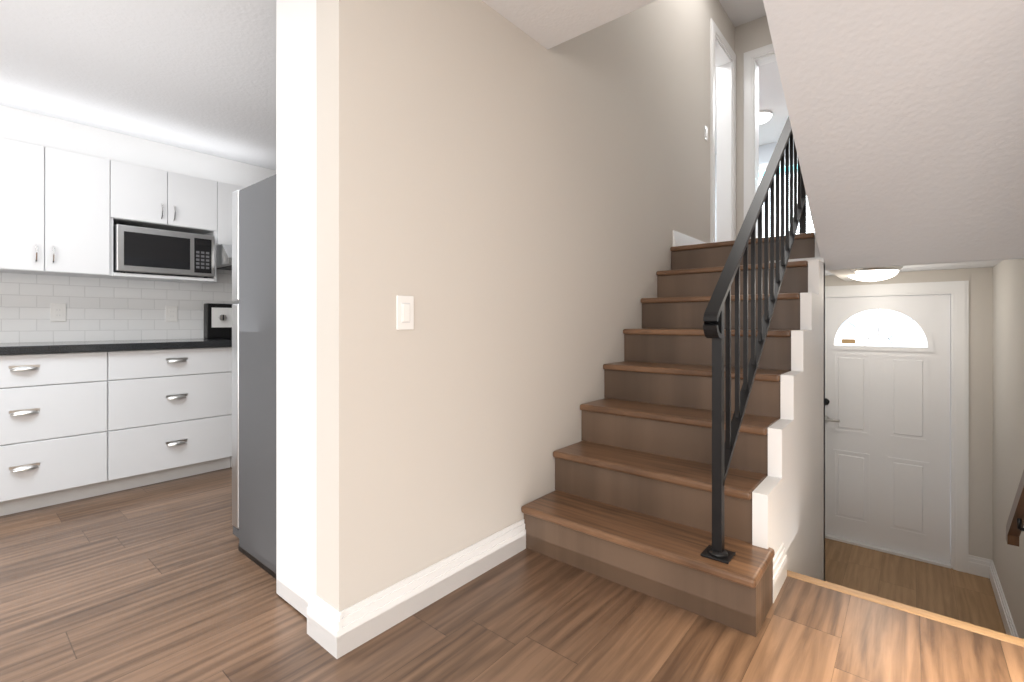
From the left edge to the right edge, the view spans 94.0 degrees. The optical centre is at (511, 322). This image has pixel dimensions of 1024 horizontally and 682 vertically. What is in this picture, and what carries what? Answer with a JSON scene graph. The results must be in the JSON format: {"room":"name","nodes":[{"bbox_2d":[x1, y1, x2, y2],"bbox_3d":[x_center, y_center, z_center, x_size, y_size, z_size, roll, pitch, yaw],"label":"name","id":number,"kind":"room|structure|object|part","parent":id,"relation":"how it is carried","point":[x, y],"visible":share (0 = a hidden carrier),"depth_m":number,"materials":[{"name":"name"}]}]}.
{"room":"stair hall","nodes":[
{"label":"stair hall","id":0,"kind":"room"},
{"bbox_2d":[0,105,275,186],"bbox_3d":[-3.244,-0.119,2.623,0.120,2.717,7.050,0,0,40],"label":"wall","id":1,"kind":"structure","parent":0,"point":[31,127],"depth_m":3.23,"materials":[{"name":"white paint"}]},
{"bbox_2d":[0,137,111,278],"bbox_3d":[-2.790,-0.651,2.829,0.290,0.720,0.587,0,0,40],"label":"upper cabinet","id":2,"kind":"object","parent":1,"relation":"attached to","point":[63,212],"depth_m":2.77,"materials":[{"name":"white wood"}]},
{"bbox_2d":[0,270,238,342],"bbox_3d":[-2.327,-0.221,3.616,0.008,0.700,4.050,0,0,40],"label":"backsplash","id":3,"kind":"structure","parent":1,"relation":"attached to","point":[101,309],"depth_m":3.16,"materials":[{"name":"tile"}]},
{"bbox_2d":[50,303,65,321],"bbox_3d":[-2.841,-0.061,2.991,0.008,0.115,0.072,0,0,40],"label":"electrical outlet","id":4,"kind":"object","parent":3,"relation":"attached to","point":[57,312],"visible":1,"depth_m":2.99,"materials":[{"name":"white plastic"}]},
{"bbox_2d":[166,306,177,321],"bbox_3d":[-2.456,-0.061,3.449,0.008,0.115,0.072,0,0,40],"label":"electrical outlet","id":5,"kind":"object","parent":3,"relation":"attached to","point":[171,313],"visible":1,"depth_m":3.45,"materials":[{"name":"white plastic"}]},
{"bbox_2d":[112,160,219,234],"bbox_3d":[-2.410,-0.831,3.282,0.290,0.360,0.596,0,0,40],"label":"upper cabinet","id":6,"kind":"object","parent":1,"relation":"attached to","point":[142,196],"depth_m":3.18,"materials":[{"name":"white wood"}]},
{"bbox_2d":[113,224,213,277],"bbox_3d":[-2.390,-0.462,3.266,0.293,0.298,0.543,0,0,40],"label":"microwave","id":7,"kind":"object","parent":6,"relation":"attached to","point":[143,250],"visible":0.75,"depth_m":3.15,"materials":[{"name":"silver metal"}]},
{"bbox_2d":[208,182,245,252],"bbox_3d":[-1.985,-0.783,3.789,0.290,0.455,0.726,0,0,40],"label":"upper cabinet","id":8,"kind":"object","parent":1,"relation":"attached to","point":[225,235],"depth_m":3.46,"materials":[{"name":"white wood"}]},
{"bbox_2d":[217,244,231,270],"bbox_3d":[-1.906,-0.475,3.722,0.493,0.151,0.720,0,0,40],"label":"range hood","id":9,"kind":"object","parent":8,"relation":"attached to","point":[224,256],"visible":0.12,"depth_m":3.38,"materials":[{"name":"silver metal"}]},
{"bbox_2d":[0,0,655,170],"bbox_3d":[-0.593,-1.378,0.399,7.200,0.200,7.050,0,0,40],"label":"ceiling","id":10,"kind":"structure","parent":0,"point":[197,75],"depth_m":2.33,"materials":[{"name":"white paint"}]},
{"bbox_2d":[0,467,1023,681],"bbox_3d":[-0.124,1.467,0.959,7.200,0.964,8.510,0,0,40],"label":"floor","id":11,"kind":"structure","parent":0,"point":[166,581],"depth_m":1.57,"materials":[{"name":"brown wood"}]},
{"bbox_2d":[0,350,111,515],"bbox_3d":[-2.732,0.577,2.643,0.618,0.825,0.660,0,0,40],"label":"base cabinet","id":12,"kind":"object","parent":11,"relation":"on","point":[82,419],"depth_m":2.53,"materials":[{"name":"white wood"}]},
{"bbox_2d":[0,338,231,353],"bbox_3d":[-2.723,0.142,2.636,0.640,0.042,1.980,0,0,40],"label":"countertop","id":13,"kind":"structure","parent":12,"relation":"on","point":[198,343],"depth_m":2.72,"materials":[{"name":"grey stone"}]},
{"bbox_2d":[112,346,231,491],"bbox_3d":[-2.307,0.577,3.149,0.618,0.825,0.660,0,0,40],"label":"base cabinet","id":14,"kind":"object","parent":11,"relation":"on","point":[172,409],"depth_m":2.93,"materials":[{"name":"white wood"}]},
{"bbox_2d":[204,303,232,466],"bbox_3d":[-1.847,0.424,3.673,0.647,1.130,0.726,0,0,40],"label":"stove","id":15,"kind":"object","parent":11,"relation":"on","point":[217,321],"visible":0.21,"depth_m":3.60,"materials":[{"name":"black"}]},
{"bbox_2d":[232,174,275,578],"bbox_3d":[-0.702,0.208,2.142,0.856,1.562,0.750,0,0,40],"label":"fridge","id":16,"kind":"object","parent":11,"relation":"on","point":[254,369],"visible":0.23,"depth_m":1.94,"materials":[{"name":"grey metal"}]},
{"bbox_2d":[276,0,315,617],"bbox_3d":[-0.724,-0.148,1.635,0.319,2.259,0.020,0,0,40],"label":"partition panel","id":17,"kind":"object","parent":11,"relation":"on","point":[295,303],"visible":0.67,"depth_m":1.63,"materials":[{"name":"white paint"}]},
{"bbox_2d":[521,116,814,636],"bbox_3d":[1.449,-0.216,3.036,0.936,2.410,3.282,0,0,40],"label":"stairs","id":18,"kind":"structure","parent":11,"relation":"on","point":[661,471],"depth_m":2.06,"materials":[{"name":"brown wood"}]},
{"bbox_3d":[1.219,-0.311,2.248,0.090,2.220,1.771,0,0,40],"label":"railing","id":19,"kind":"part","parent":18,"relation":"part of","materials":[{"name":"black metal"}]},
{"bbox_2d":[316,0,734,611],"bbox_3d":[0.808,-0.476,3.107,0.134,4.730,4.280,0,0,40],"label":"wall","id":20,"kind":"structure","parent":0,"point":[506,204],"depth_m":1.86,"materials":[{"name":"grey paint"}]},
{"bbox_2d":[396,295,413,329],"bbox_3d":[-0.357,-0.032,1.605,0.010,0.114,0.070,0,0,40],"label":"light switch","id":21,"kind":"object","parent":20,"relation":"attached to","point":[404,312],"visible":1,"depth_m":1.60,"materials":[{"name":"white plastic"}]},
{"bbox_2d":[319,519,525,658],"bbox_3d":[-0.241,0.927,1.758,0.040,0.125,0.895,0,0,40],"label":"baseboard","id":22,"kind":"structure","parent":20,"relation":"attached to","point":[335,633],"depth_m":1.61,"materials":[{"name":"white wood"}]},
{"bbox_2d":[673,230,705,246],"bbox_3d":[1.415,-0.593,3.714,0.016,0.125,0.818,0,0,40],"label":"baseboard","id":23,"kind":"structure","parent":20,"relation":"attached to","point":[679,239],"depth_m":3.52,"materials":[{"name":"white wood"}]},
{"bbox_2d":[704,125,707,140],"bbox_3d":[1.603,-1.561,3.942,0.010,0.114,0.070,0,0,40],"label":"light switch","id":24,"kind":"object","parent":20,"relation":"attached to","point":[705,133],"visible":1,"depth_m":3.93,"materials":[{"name":"white plastic"}]},
{"bbox_2d":[710,18,735,242],"bbox_3d":[1.863,-1.548,4.353,0.153,2.035,0.726,0,0,40],"label":"door frame","id":25,"kind":"structure","parent":20,"relation":"attached to","point":[722,56],"depth_m":4.53,"materials":[{"name":"white wood"}]},
{"bbox_2d":[735,16,771,237],"bbox_3d":[2.580,-1.586,4.323,1.020,2.510,0.140,0,0,40],"label":"wall","id":26,"kind":"structure","parent":0,"point":[752,35],"depth_m":4.56,"materials":[{"name":"grey paint"}]},
{"bbox_2d":[744,43,775,238],"bbox_3d":[2.561,-1.543,4.327,0.823,2.025,0.159,0,0,40],"label":"door frame","id":27,"kind":"structure","parent":26,"relation":"attached to","point":[755,58],"depth_m":4.50,"materials":[{"name":"white wood"}]},
{"bbox_2d":[715,0,793,154],"bbox_3d":[2.679,-2.916,4.456,4.200,0.150,6.928,0,0,40],"label":"ceiling","id":28,"kind":"structure","parent":0,"point":[771,92],"depth_m":5.78,"materials":[{"name":"white paint"}]},
{"bbox_2d":[759,110,772,123],"bbox_3d":[3.393,-2.785,6.552,0.320,0.109,0.320,0,0,40],"label":"light","id":29,"kind":"object","parent":28,"relation":"attached to","point":[765,116],"visible":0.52,"depth_m":6.43,"materials":[{"name":"white"}]},
{"bbox_2d":[715,138,797,241],"bbox_3d":[4.903,-1.686,7.014,4.320,2.310,0.150,0,0,40],"label":"wall","id":30,"kind":"structure","parent":0,"point":[766,152],"depth_m":7.65,"materials":[{"name":"white paint"}]},
{"bbox_2d":[759,157,814,236],"bbox_3d":[4.502,-1.886,7.174,2.240,1.290,0.120,0,0,40],"label":"room window","id":31,"kind":"structure","parent":30,"relation":"in","point":[809,222],"depth_m":7.40,"materials":[{"name":"white"}]},
{"bbox_2d":[752,236,824,580],"bbox_3d":[1.675,0.659,2.823,0.280,2.380,2.742,0,0,40],"label":"wall","id":32,"kind":"structure","parent":0,"point":[788,501],"depth_m":2.23,"materials":[{"name":"white paint"}]},
{"bbox_2d":[827,269,858,281],"bbox_3d":[1.886,-1.581,2.791,0.115,2.520,3.380,0,0,40],"label":"ceiling","id":33,"kind":"structure","parent":0,"point":[843,274],"depth_m":3.14,"materials":[{"name":"grey paint"}]},
{"bbox_2d":[763,0,1023,269],"bbox_3d":[1.637,-0.894,1.903,0.875,1.167,1.780,0,0,40],"label":"ceiling","id":34,"kind":"structure","parent":0,"point":[906,117],"depth_m":1.92,"materials":[{"name":"white paint"}]},
{"bbox_2d":[825,267,992,559],"bbox_3d":[2.937,0.659,3.651,1.230,2.380,0.150,0,0,40],"label":"wall","id":35,"kind":"structure","parent":0,"point":[980,280],"depth_m":3.31,"materials":[{"name":"grey paint"}]},
{"bbox_2d":[825,295,949,562],"bbox_3d":[2.826,0.765,3.682,0.816,1.928,0.101,0,0,40],"label":"entry door","id":36,"kind":"structure","parent":35,"relation":"in","point":[887,421],"depth_m":3.64,"materials":[{"name":"white"}]},
{"bbox_2d":[825,281,968,572],"bbox_3d":[2.881,0.729,3.687,0.922,2.040,0.169,0,0,40],"label":"door frame","id":37,"kind":"structure","parent":35,"relation":"attached to","point":[957,292],"depth_m":3.37,"materials":[{"name":"white wood"}]},
{"bbox_2d":[825,260,1001,275],"bbox_3d":[2.529,-0.443,3.204,1.180,0.135,1.460,0,0,40],"label":"ceiling","id":38,"kind":"structure","parent":0,"point":[960,265],"depth_m":3.22,"materials":[{"name":"white paint"}]},
{"bbox_2d":[848,266,902,280],"bbox_3d":[2.441,-0.327,3.239,0.336,0.096,0.336,0,0,40],"label":"light","id":39,"kind":"object","parent":38,"relation":"attached to","point":[874,274],"visible":0.85,"depth_m":3.14,"materials":[{"name":"white glass"}]},
{"bbox_2d":[993,259,1023,638],"bbox_3d":[2.521,0.186,2.261,0.120,3.327,2.815,0,0,40],"label":"wall","id":40,"kind":"structure","parent":0,"point":[1008,375],"depth_m":2.72,"materials":[{"name":"grey paint"}]},
{"bbox_2d":[969,555,1018,637],"bbox_3d":[2.685,1.687,2.643,0.120,0.125,1.719,0,0,40],"label":"baseboard","id":41,"kind":"structure","parent":40,"relation":"attached to","point":[982,567],"depth_m":3.06,"materials":[{"name":"white wood"}]},
{"bbox_2d":[1006,470,1023,546],"bbox_3d":[1.951,0.493,1.738,0.080,1.079,1.302,0,0,40],"label":"handrail","id":42,"kind":"object","parent":40,"relation":"attached to","point":[1015,525],"depth_m":2.09,"materials":[{"name":"brown wood"}]}
]}

